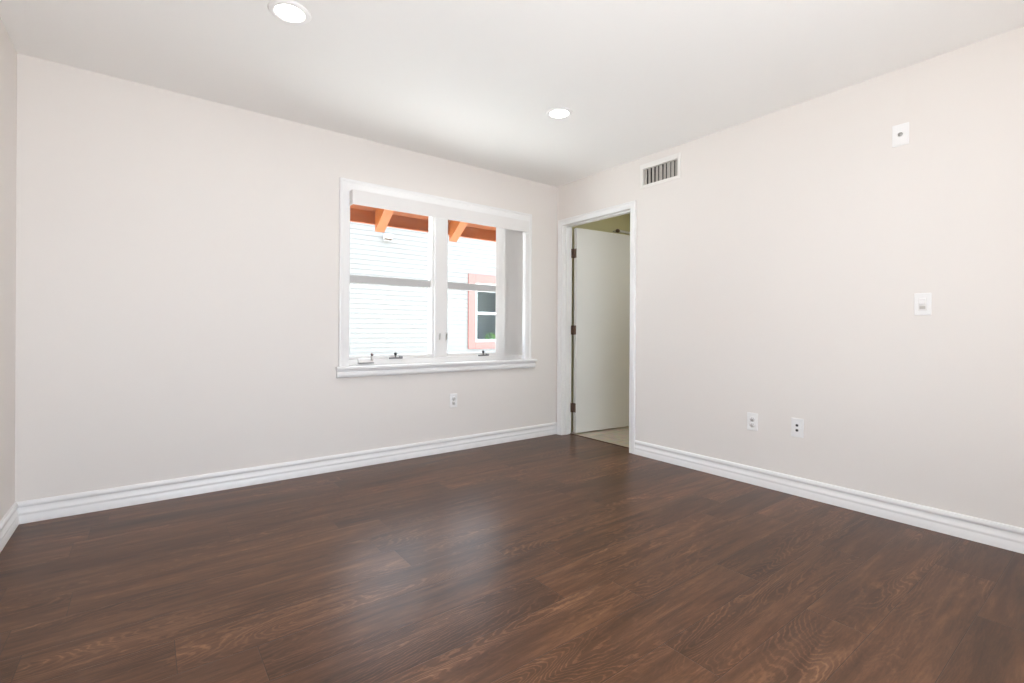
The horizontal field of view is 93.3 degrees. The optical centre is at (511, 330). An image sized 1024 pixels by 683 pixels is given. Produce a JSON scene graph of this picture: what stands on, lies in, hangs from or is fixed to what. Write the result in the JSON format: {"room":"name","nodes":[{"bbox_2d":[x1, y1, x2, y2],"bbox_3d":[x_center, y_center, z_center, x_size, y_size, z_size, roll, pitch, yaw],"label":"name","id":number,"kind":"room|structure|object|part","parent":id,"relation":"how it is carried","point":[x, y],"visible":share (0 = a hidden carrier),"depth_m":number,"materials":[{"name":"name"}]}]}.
{"room":"empty bedroom","nodes":[
{"label":"empty bedroom","id":0,"kind":"room"},
{"bbox_2d":[0,18,16,520],"bbox_3d":[-1.391,-0.173,0.847,0.120,2.520,4.060,0,0,-37],"label":"wall","id":1,"kind":"structure","parent":0,"point":[8,54],"depth_m":2.35,"materials":[{"name":"white paint"}]},
{"bbox_2d":[0,502,18,552],"bbox_3d":[-1.342,0.950,0.888,0.018,0.114,4.056,0,0,-37],"label":"baseboard","id":2,"kind":"structure","parent":1,"relation":"attached to","point":[9,522],"depth_m":2.33,"materials":[{"name":"white wood"}]},
{"bbox_2d":[15,53,629,501],"bbox_3d":[-0.199,-0.167,4.390,6.299,2.520,0.150,0,0,-37],"label":"wall","id":3,"kind":"structure","parent":0,"point":[177,254],"depth_m":2.98,"materials":[{"name":"white paint"}]},
{"bbox_2d":[16,422,556,523],"bbox_3d":[-1.063,0.952,3.635,3.778,0.114,0.018,0,0,-37],"label":"baseboard","id":4,"kind":"structure","parent":3,"relation":"attached to","point":[34,510],"depth_m":3.13,"materials":[{"name":"white wood"}]},
{"bbox_2d":[350,204,495,241],"bbox_3d":[-0.073,-2.009,3.656,8.400,2.206,2.840,0,0,-37],"label":"roof eave","id":5,"kind":"object","parent":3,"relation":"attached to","point":[382,219],"visible":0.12,"depth_m":4.64,"materials":[{"name":"orange wood"}]},
{"bbox_2d":[335,177,536,377],"bbox_3d":[-0.556,-0.380,4.079,1.860,1.450,0.193,0,0,-37],"label":"window","id":6,"kind":"structure","parent":3,"relation":"in","point":[437,283],"depth_m":4.01,"materials":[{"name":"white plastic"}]},
{"bbox_3d":[-1.100,0.224,3.632,0.113,0.032,0.034,0,0,-37],"label":"crank handle","id":7,"kind":"part","parent":6,"relation":"part of","materials":[{"name":"white plastic"}]},
{"bbox_3d":[-0.957,-0.394,3.834,0.715,1.217,0.070,0,0,-37],"label":"casement sash","id":8,"kind":"part","parent":6,"relation":"part of","materials":[{"name":"white plastic"}]},
{"bbox_3d":[-0.907,0.208,3.785,0.108,0.020,0.022,0,0,-37],"label":"crank handle","id":9,"kind":"part","parent":6,"relation":"part of","materials":[{"name":"grey plastic"}]},
{"bbox_3d":[-0.591,-0.386,4.105,1.650,1.295,0.110,0,0,-37],"label":"frame","id":10,"kind":"part","parent":6,"relation":"part of","materials":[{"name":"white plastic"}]},
{"bbox_3d":[-0.527,0.274,4.035,1.860,0.022,0.083,0,0,-37],"label":"sill","id":11,"kind":"part","parent":6,"relation":"part of","materials":[{"name":"white wood"}]},
{"bbox_3d":[-0.524,0.315,4.031,1.850,0.060,0.034,0,0,-37],"label":"apron moulding","id":12,"kind":"part","parent":6,"relation":"part of","materials":[{"name":"white wood"}]},
{"bbox_2d":[349,189,528,355],"bbox_3d":[-0.527,-0.399,4.020,1.644,1.240,0.101,0,0,-37],"label":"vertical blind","id":13,"kind":"object","parent":6,"relation":"attached to","point":[509,231],"visible":1,"depth_m":4.36,"materials":[{"name":"white plastic"}]},
{"bbox_3d":[-0.270,-0.391,4.354,0.778,1.217,0.070,0,0,-37],"label":"casement sash","id":14,"kind":"part","parent":6,"relation":"part of","materials":[{"name":"white plastic"}]},
{"bbox_2d":[450,393,456,407],"bbox_3d":[-0.493,0.588,4.071,0.072,0.117,0.008,0,0,-37],"label":"power outlet","id":15,"kind":"object","parent":3,"relation":"attached to","point":[453,397],"visible":1,"depth_m":4.07,"materials":[{"name":"white plastic"}]},
{"bbox_2d":[613,229,629,233],"bbox_3d":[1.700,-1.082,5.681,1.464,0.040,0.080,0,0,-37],"label":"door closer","id":16,"kind":"object","parent":3,"relation":"attached to","point":[616,230],"visible":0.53,"depth_m":5.26,"materials":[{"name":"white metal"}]},
{"bbox_2d":[0,426,1023,682],"bbox_3d":[1.073,1.060,2.718,6.079,0.080,4.060,0,0,-37],"label":"floor","id":17,"kind":"structure","parent":0,"point":[555,558],"depth_m":1.93,"materials":[{"name":"brown wood"}]},
{"bbox_2d":[0,0,1023,186],"bbox_3d":[1.069,-1.480,2.724,6.299,0.120,4.330,0,0,-37],"label":"ceiling","id":18,"kind":"structure","parent":0,"point":[474,83],"depth_m":2.51,"materials":[{"name":"paint"}]},
{"bbox_2d":[268,0,310,24],"bbox_3d":[-0.997,-1.427,2.168,0.178,0.009,0.178,0,0,-37],"label":"recessed light","id":19,"kind":"object","parent":18,"relation":"in","point":[287,11],"visible":1,"depth_m":2.16,"materials":[{"name":"white plastic"}]},
{"bbox_2d":[546,107,572,118],"bbox_3d":[0.308,-1.420,3.156,0.178,0.009,0.178,0,0,-37],"label":"recessed light","id":20,"kind":"object","parent":18,"relation":"in","point":[555,112],"visible":1,"depth_m":3.14,"materials":[{"name":"white plastic"}]},
{"bbox_2d":[556,26,1023,527],"bbox_3d":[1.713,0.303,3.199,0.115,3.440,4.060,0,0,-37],"label":"wall","id":21,"kind":"structure","parent":0,"point":[778,278],"depth_m":2.79,"materials":[{"name":"white paint"}]},
{"bbox_2d":[557,200,636,453],"bbox_3d":[0.783,-0.031,4.413,0.139,2.103,0.942,0,0,-37],"label":"door frame","id":22,"kind":"structure","parent":21,"relation":"attached to","point":[564,306],"depth_m":4.71,"materials":[{"name":"white wood"}]},
{"bbox_2d":[570,228,629,432],"bbox_3d":[0.949,-0.003,4.967,0.839,2.021,0.174,0,0,-31],"label":"door","id":23,"kind":"structure","parent":22,"relation":"attached to","point":[600,330],"depth_m":4.92,"materials":[{"name":"white paint"}]},
{"bbox_2d":[640,152,680,188],"bbox_3d":[1.210,-1.264,3.857,0.112,0.195,0.378,0,0,-37],"label":"air vent","id":24,"kind":"object","parent":21,"relation":"in","point":[668,168],"visible":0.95,"depth_m":3.84,"materials":[{"name":"metal"}]},
{"bbox_2d":[747,412,757,430],"bbox_3d":[1.609,0.607,3.232,0.008,0.117,0.072,0,0,-37],"label":"power outlet","id":25,"kind":"object","parent":21,"relation":"attached to","point":[752,418],"visible":1,"depth_m":3.23,"materials":[{"name":"white plastic"}]},
{"bbox_2d":[791,418,803,437],"bbox_3d":[1.776,0.604,3.009,0.010,0.117,0.072,0,0,-37],"label":"jack plate","id":26,"kind":"object","parent":21,"relation":"attached to","point":[797,425],"visible":1,"depth_m":3.01,"materials":[{"name":"white plastic"}]},
{"bbox_2d":[634,440,1023,553],"bbox_3d":[1.949,0.967,2.772,0.018,0.114,3.086,0,0,-37],"label":"baseboard","id":27,"kind":"structure","parent":21,"relation":"attached to","point":[992,533],"depth_m":2.75,"materials":[{"name":"white wood"}]},
{"bbox_2d":[892,122,908,147],"bbox_3d":[2.090,-1.056,2.601,0.017,0.117,0.074,0,0,-37],"label":"cable plate","id":28,"kind":"object","parent":21,"relation":"attached to","point":[900,133],"visible":1,"depth_m":2.60,"materials":[{"name":"white plastic"}]},
{"bbox_2d":[914,293,931,314],"bbox_3d":[2.144,-0.140,2.523,0.016,0.116,0.071,0,0,-37],"label":"light switch","id":29,"kind":"object","parent":21,"relation":"attached to","point":[922,302],"visible":1,"depth_m":2.52,"materials":[{"name":"white plastic"}]},
{"label":"outside","id":30,"kind":"structure","parent":0,"visible":0},
{"bbox_3d":[0.436,1.267,4.783,28.000,0.200,32.000,0,0,-37],"label":"ground","id":31,"kind":"structure","parent":30,"visible":0},
{"bbox_2d":[349,222,510,365],"bbox_3d":[-3.563,-0.579,10.076,14.600,3.450,5.120,0,0,-37],"label":"house","id":32,"kind":"structure","parent":31,"relation":"on","point":[384,319],"depth_m":8.37,"materials":[{"name":"white paint"}]},
{"bbox_2d":[383,233,392,240],"bbox_3d":[-2.076,-1.567,8.061,0.130,0.100,0.122,0,0,-37],"label":"wall lamp","id":33,"kind":"object","parent":32,"relation":"attached to","point":[387,237],"visible":1,"depth_m":8.03,"materials":[{"name":"white plastic"}]},
{"bbox_3d":[-0.335,-0.366,9.452,1.235,1.413,0.055,0,0,-37],"label":"window trim","id":34,"kind":"part","parent":32,"relation":"part of","materials":[{"name":"pink paint"}]},
{"bbox_3d":[-0.351,-0.350,9.473,0.925,1.125,0.062,0,0,-37],"label":"sash frame","id":35,"kind":"part","parent":32,"relation":"part of","materials":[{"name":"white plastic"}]},
{"bbox_2d":[485,333,494,338],"bbox_3d":[-0.426,0.467,9.794,0.354,0.888,0.351,0,0,24],"label":"potted plant","id":36,"kind":"object","parent":32,"relation":"in","point":[491,335],"visible":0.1,"depth_m":9.74,"materials":[{"name":"green plant"}]}
]}

